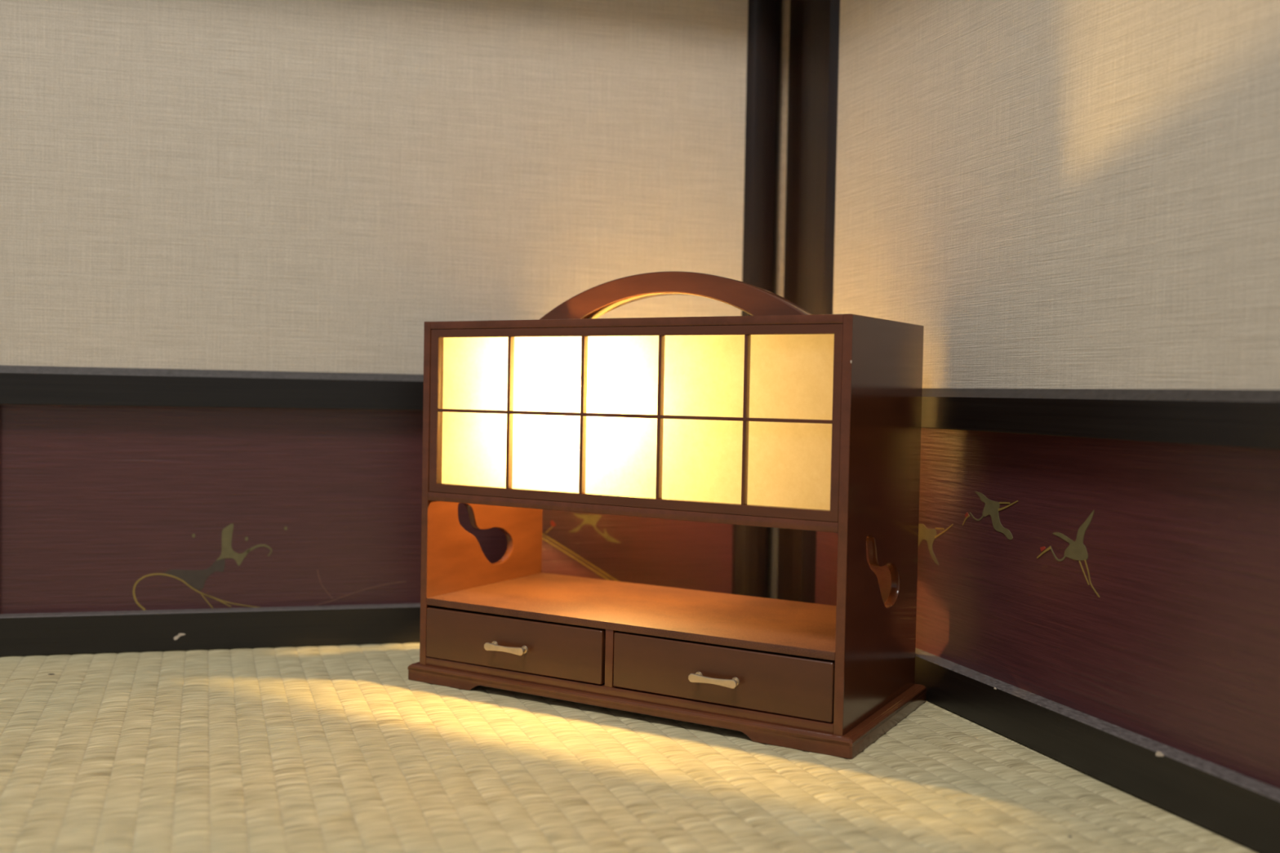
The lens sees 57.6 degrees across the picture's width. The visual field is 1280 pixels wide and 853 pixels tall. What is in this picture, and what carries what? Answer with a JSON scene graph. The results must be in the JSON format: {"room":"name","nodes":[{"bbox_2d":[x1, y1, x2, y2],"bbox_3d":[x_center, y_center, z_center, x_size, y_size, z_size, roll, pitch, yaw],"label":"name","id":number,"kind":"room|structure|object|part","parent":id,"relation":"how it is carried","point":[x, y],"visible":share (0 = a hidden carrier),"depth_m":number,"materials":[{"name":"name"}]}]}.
{"room":"traditional dwelling","nodes":[
{"label":"traditional dwelling","id":0,"kind":"room"},
{"bbox_2d":[0,0,782,656],"bbox_3d":[-0.188,-0.408,0.892,0.631,1.150,0.026,1,2,-14],"label":"wall","id":1,"kind":"structure","parent":0,"point":[231,232],"depth_m":0.88,"materials":[{"name":"fabric"}]},
{"bbox_3d":[-0.332,0.124,0.873,0.091,0.030,0.001,1,2,-14],"label":"painted stem","id":2,"kind":"part","parent":1,"relation":"part of","materials":[{"name":"gold metal"}]},
{"bbox_3d":[-0.193,0.153,0.909,0.561,0.028,0.026,1,2,-14],"label":"rail","id":3,"kind":"part","parent":1,"relation":"part of","materials":[{"name":"black paint"}]},
{"bbox_3d":[-0.190,-0.027,0.904,0.561,0.028,0.026,1,2,-14],"label":"rail","id":4,"kind":"part","parent":1,"relation":"part of","materials":[{"name":"black paint"}]},
{"bbox_3d":[-0.180,-0.492,0.886,0.565,0.921,0.004,1,2,-14],"label":"cloth panel","id":5,"kind":"part","parent":1,"relation":"part of","materials":[{"name":"beige fabric"}]},
{"bbox_3d":[-0.070,0.078,0.937,0.005,0.005,0.001,1,2,-14],"label":"crane crown","id":6,"kind":"part","parent":1,"relation":"part of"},
{"bbox_2d":[768,527,777,599],"bbox_3d":[0.114,0.076,0.988,0.018,0.190,0.010,1,2,7],"label":"trim","id":7,"kind":"structure","parent":1,"relation":"attached to","point":[774,531],"depth_m":0.98,"materials":[{"name":"brown wood"}]},
{"bbox_2d":[776,0,790,297],"bbox_3d":[0.125,-0.499,0.971,0.018,0.960,0.010,1,2,7],"label":"trim","id":8,"kind":"structure","parent":1,"relation":"attached to","point":[786,3],"depth_m":0.97,"materials":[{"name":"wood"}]},
{"bbox_2d":[0,642,1259,852],"bbox_3d":[-0.183,0.179,0.496,2.170,0.001,1.850,0,2,-20],"label":"floor","id":9,"kind":"structure","parent":0,"point":[327,748],"depth_m":0.60,"materials":[{"name":"beige wicker"}]},
{"bbox_2d":[407,271,926,759],"bbox_3d":[0.016,0.037,0.766,0.314,0.276,0.148,2,2,30],"label":"lantern","id":10,"kind":"object","parent":9,"relation":"on","point":[783,415],"visible":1,"depth_m":0.71,"materials":[{"name":"brown wood"}]},
{"bbox_3d":[-0.111,0.043,0.841,0.006,0.233,0.136,2,2,30],"label":"panel","id":11,"kind":"part","parent":10,"relation":"part of","materials":[{"name":"red paint"}]},
{"bbox_3d":[-0.086,0.142,0.745,0.031,0.005,0.007,2,2,30],"label":"drawer pull","id":12,"kind":"part","parent":10,"relation":"part of","materials":[{"name":"gold metal"}]},
{"bbox_3d":[-0.082,0.140,0.751,0.139,0.034,0.007,2,2,30],"label":"drawer","id":13,"kind":"part","parent":10,"relation":"part of","materials":[{"name":"paint"}]},
{"bbox_2d":[426,573,835,660],"bbox_3d":[0.015,0.121,0.770,0.289,0.005,0.136,2,2,30],"label":"shelf","id":14,"kind":"object","parent":10,"relation":"attached to","point":[662,621],"depth_m":0.75,"materials":[{"name":"paint"}]},
{"bbox_3d":[-0.014,-0.006,0.711,0.289,0.109,0.007,2,2,30],"label":"screen frame","id":15,"kind":"part","parent":10,"relation":"part of","materials":[{"name":"red paint"}]},
{"bbox_3d":[0.019,-0.085,0.764,0.208,0.034,0.016,2,2,30],"label":"handle","id":16,"kind":"part","parent":10,"relation":"part of","materials":[{"name":"red paint"}]},
{"bbox_3d":[0.043,0.147,0.673,0.031,0.005,0.007,2,2,30],"label":"drawer pull","id":17,"kind":"part","parent":10,"relation":"part of","materials":[{"name":"metal"}]},
{"bbox_3d":[0.046,0.145,0.678,0.141,0.034,0.007,2,2,30],"label":"drawer","id":18,"kind":"part","parent":10,"relation":"part of","materials":[{"name":"paint"}]},
{"bbox_3d":[0.145,0.052,0.695,0.006,0.233,0.136,2,2,30],"label":"panel","id":19,"kind":"part","parent":10,"relation":"part of","materials":[{"name":"red paint"}]},
{"bbox_2d":[777,0,1279,852],"bbox_3d":[0.246,-0.392,0.638,0.026,1.150,0.700,1,2,-19],"label":"wall","id":20,"kind":"structure","parent":0,"point":[1075,204],"depth_m":0.63,"materials":[{"name":"fabric"}]},
{"bbox_3d":[0.231,0.070,0.667,0.001,0.004,0.005,1,2,-19],"label":"crane crown","id":21,"kind":"part","parent":20,"relation":"part of","materials":[{"name":"red paint"}]},
{"bbox_3d":[0.250,-0.473,0.612,0.004,0.926,0.577,1,2,-19],"label":"cloth panel","id":22,"kind":"part","parent":20,"relation":"part of","materials":[{"name":"beige fabric"}]},
{"bbox_3d":[0.238,0.169,0.647,0.026,0.027,0.605,1,2,-19],"label":"rail","id":23,"kind":"part","parent":20,"relation":"part of","materials":[{"name":"black paint"}]},
{"bbox_3d":[0.246,-0.007,0.627,0.026,0.026,0.573,1,2,-19],"label":"rail","id":24,"kind":"part","parent":20,"relation":"part of","materials":[{"name":"black paint"}]}
]}

